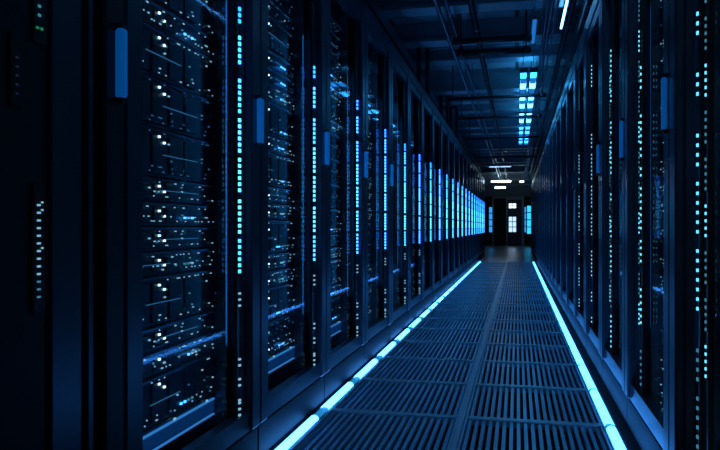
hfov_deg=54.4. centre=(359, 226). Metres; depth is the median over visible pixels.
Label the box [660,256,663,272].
server
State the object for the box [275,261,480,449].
light strip
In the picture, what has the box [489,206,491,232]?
light panel
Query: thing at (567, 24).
ceiling pipe
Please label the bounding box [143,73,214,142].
server
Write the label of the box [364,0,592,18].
beam
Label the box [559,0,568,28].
ceiling light
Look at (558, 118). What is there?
tall cabinet
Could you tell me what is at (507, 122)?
beam
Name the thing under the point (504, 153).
beam
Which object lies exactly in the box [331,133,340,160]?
server
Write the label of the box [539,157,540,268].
tall cabinet
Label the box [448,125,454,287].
tall cabinet
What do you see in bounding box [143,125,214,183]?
server
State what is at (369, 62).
server
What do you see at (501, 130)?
beam
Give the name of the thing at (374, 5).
cable tray
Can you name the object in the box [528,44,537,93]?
ceiling light
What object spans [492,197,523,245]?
trim
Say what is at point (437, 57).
beam
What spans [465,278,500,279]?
floor vent
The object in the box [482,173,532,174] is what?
beam
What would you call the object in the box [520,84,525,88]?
diffuser
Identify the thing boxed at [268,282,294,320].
server
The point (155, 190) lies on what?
server
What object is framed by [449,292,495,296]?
floor vent
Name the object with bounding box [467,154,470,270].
tall cabinet
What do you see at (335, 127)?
server
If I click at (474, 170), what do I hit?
tall cabinet
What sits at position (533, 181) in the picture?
tall cabinet
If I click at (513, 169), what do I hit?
beam
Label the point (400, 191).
tall cabinet
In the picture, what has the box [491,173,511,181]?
ceiling light
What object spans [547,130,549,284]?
tall cabinet
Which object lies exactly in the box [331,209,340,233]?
server
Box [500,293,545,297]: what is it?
floor vent
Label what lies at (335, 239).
server
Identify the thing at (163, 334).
server
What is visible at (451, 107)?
loop
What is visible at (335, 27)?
server
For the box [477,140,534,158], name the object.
pipe
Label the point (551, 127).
tall cabinet
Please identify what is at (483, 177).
tall cabinet
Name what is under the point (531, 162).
beam
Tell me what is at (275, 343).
server
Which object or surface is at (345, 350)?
tall cabinet
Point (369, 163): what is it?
server
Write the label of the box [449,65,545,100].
pipe
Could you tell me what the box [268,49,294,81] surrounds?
server
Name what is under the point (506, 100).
beam
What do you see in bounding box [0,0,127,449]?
tall cabinet
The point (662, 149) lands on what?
server
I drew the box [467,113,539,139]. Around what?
pipe
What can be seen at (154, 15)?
server
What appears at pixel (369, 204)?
server
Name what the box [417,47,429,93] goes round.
loop
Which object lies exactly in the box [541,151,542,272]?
tall cabinet
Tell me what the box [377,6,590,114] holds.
ceiling
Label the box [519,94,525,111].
ceiling light
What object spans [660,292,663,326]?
server
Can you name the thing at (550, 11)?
ceiling pipe
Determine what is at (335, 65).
server
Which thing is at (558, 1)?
ceiling pipe
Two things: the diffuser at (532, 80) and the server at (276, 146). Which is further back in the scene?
the diffuser at (532, 80)
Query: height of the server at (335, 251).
0.068 m
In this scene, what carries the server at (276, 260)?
in the tall cabinet at (290, 393)
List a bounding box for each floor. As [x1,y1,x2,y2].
[269,246,641,449]
[289,262,611,449]
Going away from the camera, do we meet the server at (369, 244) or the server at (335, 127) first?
the server at (335, 127)
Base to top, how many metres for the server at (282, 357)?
0.085 m
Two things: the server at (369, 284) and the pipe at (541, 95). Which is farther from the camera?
the pipe at (541, 95)
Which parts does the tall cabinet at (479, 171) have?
door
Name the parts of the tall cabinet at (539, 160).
door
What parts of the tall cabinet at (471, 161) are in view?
door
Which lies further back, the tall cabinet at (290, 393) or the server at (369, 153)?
the server at (369, 153)
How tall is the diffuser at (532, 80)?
0.039 m
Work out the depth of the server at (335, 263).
4.10 m
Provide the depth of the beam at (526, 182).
29.09 m
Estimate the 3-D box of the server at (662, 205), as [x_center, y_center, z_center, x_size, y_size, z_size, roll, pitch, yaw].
[1.476,-0.029,2.470,0.666,0.141,0.646,0,0,13]
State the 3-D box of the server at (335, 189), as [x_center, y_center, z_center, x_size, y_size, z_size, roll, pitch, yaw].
[-0.503,-0.177,3.963,0.666,0.141,0.646,0,0,13]
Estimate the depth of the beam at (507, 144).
15.70 m
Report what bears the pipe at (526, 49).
hanging from the ceiling
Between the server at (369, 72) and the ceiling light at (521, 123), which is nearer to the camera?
the server at (369, 72)
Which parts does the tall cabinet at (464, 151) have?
door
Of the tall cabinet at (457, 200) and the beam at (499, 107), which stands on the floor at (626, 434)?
the tall cabinet at (457, 200)
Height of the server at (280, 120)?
0.141 m
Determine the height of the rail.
0.053 m
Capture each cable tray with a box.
[366,0,480,171]
[531,0,591,180]
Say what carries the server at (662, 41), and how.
in the tall cabinet at (645, 82)
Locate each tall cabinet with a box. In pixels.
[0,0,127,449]
[123,0,263,449]
[257,0,329,449]
[324,0,367,399]
[363,1,393,364]
[390,39,409,339]
[408,68,423,323]
[422,87,433,311]
[433,103,442,301]
[441,117,449,294]
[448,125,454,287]
[454,134,459,282]
[459,142,463,278]
[463,148,467,274]
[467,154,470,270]
[470,158,473,268]
[473,163,475,265]
[475,165,477,263]
[477,168,479,261]
[479,171,481,260]
[481,174,482,258]
[483,177,484,256]
[531,187,531,248]
[532,181,532,254]
[533,181,534,257]
[534,175,534,253]
[535,172,535,259]
[536,169,536,261]
[537,166,538,264]
[538,160,539,266]
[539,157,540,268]
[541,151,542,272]
[543,145,544,275]
[544,139,546,279]
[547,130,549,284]
[549,121,552,289]
[552,110,556,297]
[556,98,561,305]
[561,80,567,316]
[567,56,575,330]
[574,23,585,348]
[585,0,601,377]
[600,0,626,422]
[625,0,669,449]
[670,0,719,449]
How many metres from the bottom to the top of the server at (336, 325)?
0.085 m
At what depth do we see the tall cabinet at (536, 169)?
16.99 m
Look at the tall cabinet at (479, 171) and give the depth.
18.29 m
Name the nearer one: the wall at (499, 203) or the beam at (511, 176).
the beam at (511, 176)
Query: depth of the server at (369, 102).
5.04 m
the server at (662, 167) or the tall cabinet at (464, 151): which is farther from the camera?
the tall cabinet at (464, 151)
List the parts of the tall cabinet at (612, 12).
mounting rail, handle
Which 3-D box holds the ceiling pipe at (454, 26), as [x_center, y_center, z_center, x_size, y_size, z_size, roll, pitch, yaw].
[2.302,-1.819,12.594,0.032,0.353,24.565,0,0,13]
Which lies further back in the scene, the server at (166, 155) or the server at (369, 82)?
the server at (369, 82)
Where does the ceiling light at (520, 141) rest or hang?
hanging from the ceiling
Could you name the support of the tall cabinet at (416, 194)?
on the floor at (626, 434)
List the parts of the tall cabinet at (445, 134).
door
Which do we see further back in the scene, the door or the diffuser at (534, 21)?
the door
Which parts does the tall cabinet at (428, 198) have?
mounting rail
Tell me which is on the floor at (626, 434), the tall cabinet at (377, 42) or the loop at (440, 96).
the tall cabinet at (377, 42)
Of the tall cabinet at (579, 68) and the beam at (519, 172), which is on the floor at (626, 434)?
the tall cabinet at (579, 68)
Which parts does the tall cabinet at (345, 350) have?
mounting rail, handle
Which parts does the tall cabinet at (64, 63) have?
door panel, door panel, door, handle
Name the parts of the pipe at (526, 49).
hanger rod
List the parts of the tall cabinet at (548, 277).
door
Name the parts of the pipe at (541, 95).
hanger rod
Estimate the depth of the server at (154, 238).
2.18 m
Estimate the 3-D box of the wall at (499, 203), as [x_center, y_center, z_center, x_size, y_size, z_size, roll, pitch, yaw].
[6.871,-0.480,31.605,4.165,3.204,0.085,0,0,13]
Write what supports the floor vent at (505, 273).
in the floor at (337, 429)
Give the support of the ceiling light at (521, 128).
hanging from the ceiling
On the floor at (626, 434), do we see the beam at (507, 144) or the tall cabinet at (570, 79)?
the tall cabinet at (570, 79)
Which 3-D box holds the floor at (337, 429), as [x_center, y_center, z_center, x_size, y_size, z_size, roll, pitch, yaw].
[1.940,0.865,9.774,1.204,0.030,14.955,0,0,13]
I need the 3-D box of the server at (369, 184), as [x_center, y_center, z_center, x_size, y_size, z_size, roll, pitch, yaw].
[-0.306,-0.284,4.842,0.666,0.068,0.646,0,0,13]
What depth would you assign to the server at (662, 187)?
2.83 m
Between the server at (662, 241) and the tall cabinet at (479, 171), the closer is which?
the server at (662, 241)
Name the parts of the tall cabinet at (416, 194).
mounting rail, handle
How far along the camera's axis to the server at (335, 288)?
4.10 m
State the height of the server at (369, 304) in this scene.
0.068 m
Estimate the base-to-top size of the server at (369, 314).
0.068 m
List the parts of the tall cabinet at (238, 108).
mounting rail, handle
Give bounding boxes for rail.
[449,262,506,449]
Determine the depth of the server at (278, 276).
3.14 m
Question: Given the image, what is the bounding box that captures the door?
[506,199,522,245]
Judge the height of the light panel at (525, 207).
1.224 m
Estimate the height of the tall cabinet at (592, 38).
2.242 m
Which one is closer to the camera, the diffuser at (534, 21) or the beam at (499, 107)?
the diffuser at (534, 21)
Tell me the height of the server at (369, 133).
0.141 m
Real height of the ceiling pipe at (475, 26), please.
0.328 m
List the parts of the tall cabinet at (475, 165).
door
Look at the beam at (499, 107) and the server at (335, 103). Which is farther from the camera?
the beam at (499, 107)
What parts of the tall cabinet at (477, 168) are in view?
door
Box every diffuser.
[520,73,525,78]
[520,78,525,83]
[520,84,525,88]
[529,83,534,88]
[530,72,536,77]
[530,78,535,83]
[531,19,536,43]
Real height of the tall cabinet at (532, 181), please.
2.242 m
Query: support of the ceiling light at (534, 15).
hanging from the ceiling
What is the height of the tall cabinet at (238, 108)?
2.242 m
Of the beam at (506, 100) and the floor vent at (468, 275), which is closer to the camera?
the beam at (506, 100)
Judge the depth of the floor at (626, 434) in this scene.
4.10 m
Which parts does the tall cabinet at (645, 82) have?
mounting rail, handle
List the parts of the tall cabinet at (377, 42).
mounting rail, handle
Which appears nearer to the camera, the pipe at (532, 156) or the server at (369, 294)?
the server at (369, 294)
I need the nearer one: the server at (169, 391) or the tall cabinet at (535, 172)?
the server at (169, 391)
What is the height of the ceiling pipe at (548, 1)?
0.376 m
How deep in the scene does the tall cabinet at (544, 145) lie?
12.59 m
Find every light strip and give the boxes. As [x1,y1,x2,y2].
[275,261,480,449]
[532,262,626,449]
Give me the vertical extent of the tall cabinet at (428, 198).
2.242 m
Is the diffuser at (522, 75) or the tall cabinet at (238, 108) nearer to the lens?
the tall cabinet at (238, 108)
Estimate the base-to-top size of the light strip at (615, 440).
0.056 m
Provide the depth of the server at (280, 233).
3.12 m
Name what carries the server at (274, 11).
in the tall cabinet at (290, 393)
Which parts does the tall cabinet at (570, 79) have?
door, handle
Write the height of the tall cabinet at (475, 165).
2.242 m
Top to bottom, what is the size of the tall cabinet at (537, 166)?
2.242 m
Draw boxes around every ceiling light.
[488,155,511,166]
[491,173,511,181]
[494,175,505,187]
[518,126,523,135]
[518,139,522,144]
[519,44,527,93]
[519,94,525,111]
[519,112,524,125]
[524,125,529,135]
[525,112,531,125]
[526,97,533,111]
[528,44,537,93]
[530,6,537,44]
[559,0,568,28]
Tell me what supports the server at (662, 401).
in the tall cabinet at (645, 82)
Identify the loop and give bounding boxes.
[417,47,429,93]
[439,95,449,123]
[449,106,458,137]
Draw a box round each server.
[143,0,214,58]
[143,22,214,100]
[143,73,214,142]
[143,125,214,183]
[143,176,214,204]
[143,202,214,225]
[143,227,214,250]
[143,248,214,276]
[143,269,214,327]
[143,311,214,352]
[143,331,214,378]
[143,352,214,429]
[143,393,214,449]
[151,0,212,37]
[268,0,294,34]
[268,15,294,65]
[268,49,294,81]
[268,66,294,96]
[268,83,294,112]
[268,101,294,142]
[268,135,294,158]
[268,152,294,188]
[268,186,294,204]
[268,203,294,219]
[268,220,293,252]
[268,252,294,269]
[268,267,294,286]
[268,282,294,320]
[268,313,294,337]
[268,328,294,354]
[268,343,294,375]
[272,0,292,19]
[331,17,340,38]
[331,30,340,62]
[331,56,340,87]
[331,81,340,99]
[331,94,340,123]
[331,120,340,136]
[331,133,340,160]
[331,158,340,184]
[331,184,340,208]
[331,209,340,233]
[331,234,340,246]
[331,246,340,258]
[331,259,340,284]
[331,283,340,296]
[331,295,340,322]
[331,319,340,337]
[368,59,371,71]
[368,70,371,81]
[368,80,371,101]
[368,100,371,121]
[368,121,371,131]
[368,131,371,151]
[368,152,371,161]
[368,162,371,182]
[368,183,371,192]
[368,193,371,202]
[368,203,371,212]
[368,213,370,222]
[368,223,370,242]
[368,243,370,252]
[368,253,370,262]
[368,283,371,293]
[368,293,371,303]
[368,303,371,313]
[368,313,371,323]
[660,20,663,38]
[660,38,663,56]
[660,56,663,73]
[660,148,663,165]
[660,166,663,182]
[660,184,663,200]
[660,202,663,236]
[660,238,663,254]
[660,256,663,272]
[660,274,663,290]
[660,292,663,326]
[660,346,663,362]
[660,363,663,398]
[660,399,663,412]
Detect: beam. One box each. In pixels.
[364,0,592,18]
[382,13,587,48]
[401,43,578,66]
[415,67,569,94]
[428,90,562,105]
[437,101,558,113]
[443,111,555,129]
[453,127,549,134]
[459,137,546,150]
[460,133,547,138]
[467,152,541,155]
[469,154,539,163]
[470,149,542,152]
[476,164,534,166]
[478,162,538,164]
[478,166,534,172]
[481,172,532,173]
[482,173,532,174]
[482,174,534,179]
[484,180,532,184]
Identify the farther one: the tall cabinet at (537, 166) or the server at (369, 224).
the tall cabinet at (537, 166)
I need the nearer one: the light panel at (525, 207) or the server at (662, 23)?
the server at (662, 23)
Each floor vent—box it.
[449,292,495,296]
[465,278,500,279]
[468,275,500,276]
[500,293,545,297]
[505,273,535,274]
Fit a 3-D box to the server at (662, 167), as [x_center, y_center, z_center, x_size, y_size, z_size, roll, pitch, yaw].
[1.476,-0.212,2.470,0.666,0.068,0.646,0,0,13]
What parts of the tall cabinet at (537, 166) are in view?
door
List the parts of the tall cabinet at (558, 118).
handle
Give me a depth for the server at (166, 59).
2.17 m
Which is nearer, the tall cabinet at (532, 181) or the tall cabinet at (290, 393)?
the tall cabinet at (290, 393)
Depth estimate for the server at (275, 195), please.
3.15 m
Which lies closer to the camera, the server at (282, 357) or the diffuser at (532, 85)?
the server at (282, 357)
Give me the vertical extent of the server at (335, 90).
0.068 m
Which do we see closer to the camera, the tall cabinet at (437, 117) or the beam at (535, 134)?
the tall cabinet at (437, 117)
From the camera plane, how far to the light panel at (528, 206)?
31.34 m
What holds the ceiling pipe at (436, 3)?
hanging from the ceiling
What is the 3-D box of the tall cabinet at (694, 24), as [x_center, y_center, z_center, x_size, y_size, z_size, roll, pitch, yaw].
[1.288,-0.273,1.588,0.952,2.242,0.896,0,0,13]
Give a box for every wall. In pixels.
[485,185,530,196]
[485,196,530,245]
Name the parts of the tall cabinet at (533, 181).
door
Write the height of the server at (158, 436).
0.085 m
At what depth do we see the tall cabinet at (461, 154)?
12.05 m
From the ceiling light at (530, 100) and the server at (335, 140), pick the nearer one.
the server at (335, 140)
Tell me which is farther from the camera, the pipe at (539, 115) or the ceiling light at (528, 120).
the ceiling light at (528, 120)
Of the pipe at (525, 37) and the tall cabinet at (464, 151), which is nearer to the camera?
the pipe at (525, 37)
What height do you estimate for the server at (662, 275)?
0.068 m
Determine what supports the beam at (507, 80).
attached to the ceiling
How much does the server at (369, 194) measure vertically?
0.068 m
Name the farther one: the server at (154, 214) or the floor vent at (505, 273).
the floor vent at (505, 273)
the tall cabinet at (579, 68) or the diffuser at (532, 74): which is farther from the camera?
the diffuser at (532, 74)
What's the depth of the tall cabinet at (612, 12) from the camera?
3.78 m
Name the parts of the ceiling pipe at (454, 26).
hanger rod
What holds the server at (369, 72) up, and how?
in the tall cabinet at (377, 42)
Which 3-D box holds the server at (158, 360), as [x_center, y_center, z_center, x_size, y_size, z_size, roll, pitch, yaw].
[-0.897,0.399,2.205,0.666,0.068,0.646,0,0,13]
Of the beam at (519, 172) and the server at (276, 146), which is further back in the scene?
the beam at (519, 172)
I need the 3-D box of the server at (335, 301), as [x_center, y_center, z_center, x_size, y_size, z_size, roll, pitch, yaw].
[-0.503,0.479,3.963,0.666,0.141,0.646,0,0,13]
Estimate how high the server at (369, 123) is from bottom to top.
0.068 m
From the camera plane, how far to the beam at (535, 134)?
14.50 m
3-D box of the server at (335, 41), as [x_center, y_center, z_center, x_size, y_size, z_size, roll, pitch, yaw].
[-0.503,-1.051,3.963,0.666,0.141,0.646,0,0,13]
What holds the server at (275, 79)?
in the tall cabinet at (290, 393)
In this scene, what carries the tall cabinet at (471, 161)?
on the floor at (626, 434)
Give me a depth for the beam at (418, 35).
6.74 m
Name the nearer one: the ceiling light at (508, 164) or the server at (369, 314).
the server at (369, 314)
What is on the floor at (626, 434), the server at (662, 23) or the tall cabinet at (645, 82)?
the tall cabinet at (645, 82)
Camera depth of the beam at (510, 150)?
16.71 m
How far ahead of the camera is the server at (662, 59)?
2.83 m
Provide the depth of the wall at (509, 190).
31.27 m
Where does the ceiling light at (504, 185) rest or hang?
hanging from the ceiling
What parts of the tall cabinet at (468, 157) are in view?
door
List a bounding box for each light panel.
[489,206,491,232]
[524,206,526,232]
[527,205,530,234]
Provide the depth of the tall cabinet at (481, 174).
19.02 m
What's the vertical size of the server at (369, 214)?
0.068 m
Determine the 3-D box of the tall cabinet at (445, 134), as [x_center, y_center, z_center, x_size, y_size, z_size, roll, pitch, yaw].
[0.667,-0.273,9.241,0.947,2.242,0.896,0,0,13]
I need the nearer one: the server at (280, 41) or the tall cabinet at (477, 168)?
the server at (280, 41)
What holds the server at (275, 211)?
in the tall cabinet at (290, 393)
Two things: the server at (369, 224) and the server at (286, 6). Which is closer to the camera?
the server at (286, 6)
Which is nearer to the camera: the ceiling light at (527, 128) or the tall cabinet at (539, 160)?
the ceiling light at (527, 128)
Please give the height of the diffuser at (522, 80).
0.039 m
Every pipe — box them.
[433,0,499,178]
[444,0,501,178]
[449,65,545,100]
[452,9,531,45]
[455,9,530,56]
[458,92,541,119]
[467,0,507,178]
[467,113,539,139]
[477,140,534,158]
[523,0,549,178]
[524,0,554,179]
[525,0,559,179]
[528,0,576,178]
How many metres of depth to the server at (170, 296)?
2.17 m
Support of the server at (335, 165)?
in the tall cabinet at (345, 350)
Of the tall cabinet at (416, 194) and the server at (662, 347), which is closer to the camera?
the server at (662, 347)
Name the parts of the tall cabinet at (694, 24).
door, mounting rail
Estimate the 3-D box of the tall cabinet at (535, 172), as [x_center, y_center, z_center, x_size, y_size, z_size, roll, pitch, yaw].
[4.840,-0.273,17.413,0.947,2.242,0.896,0,0,13]
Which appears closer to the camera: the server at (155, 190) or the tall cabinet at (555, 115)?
the server at (155, 190)
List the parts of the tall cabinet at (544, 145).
door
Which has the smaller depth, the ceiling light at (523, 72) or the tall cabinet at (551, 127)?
the ceiling light at (523, 72)
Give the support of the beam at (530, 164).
attached to the ceiling
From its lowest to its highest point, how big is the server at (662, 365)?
0.141 m
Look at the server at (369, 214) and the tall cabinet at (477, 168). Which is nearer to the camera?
the server at (369, 214)
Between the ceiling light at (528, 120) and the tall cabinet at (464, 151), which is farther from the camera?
the tall cabinet at (464, 151)
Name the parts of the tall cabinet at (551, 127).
door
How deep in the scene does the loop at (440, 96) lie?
9.48 m
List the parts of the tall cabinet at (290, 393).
mounting rail, handle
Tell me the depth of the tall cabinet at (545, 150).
11.71 m
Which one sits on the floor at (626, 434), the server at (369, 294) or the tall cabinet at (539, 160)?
the tall cabinet at (539, 160)
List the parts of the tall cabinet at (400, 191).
mounting rail, handle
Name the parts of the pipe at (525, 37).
hanger rod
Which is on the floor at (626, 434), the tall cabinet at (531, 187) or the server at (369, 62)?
the tall cabinet at (531, 187)
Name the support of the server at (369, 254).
in the tall cabinet at (377, 42)
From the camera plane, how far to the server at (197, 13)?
2.29 m
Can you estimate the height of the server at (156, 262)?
0.068 m
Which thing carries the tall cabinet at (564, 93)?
on the floor at (626, 434)
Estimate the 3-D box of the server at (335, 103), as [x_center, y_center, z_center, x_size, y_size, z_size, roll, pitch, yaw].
[-0.503,-0.687,3.963,0.666,0.141,0.646,0,0,13]
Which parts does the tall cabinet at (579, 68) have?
handle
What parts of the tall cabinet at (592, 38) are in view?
handle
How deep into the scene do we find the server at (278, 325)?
3.15 m
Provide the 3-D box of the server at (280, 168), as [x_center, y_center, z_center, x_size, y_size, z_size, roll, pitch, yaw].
[-0.700,-0.250,3.084,0.666,0.141,0.646,0,0,13]
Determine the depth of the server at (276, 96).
3.13 m
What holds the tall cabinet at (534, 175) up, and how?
on the floor at (626, 434)
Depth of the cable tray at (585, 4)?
6.96 m
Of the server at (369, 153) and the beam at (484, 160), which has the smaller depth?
the server at (369, 153)

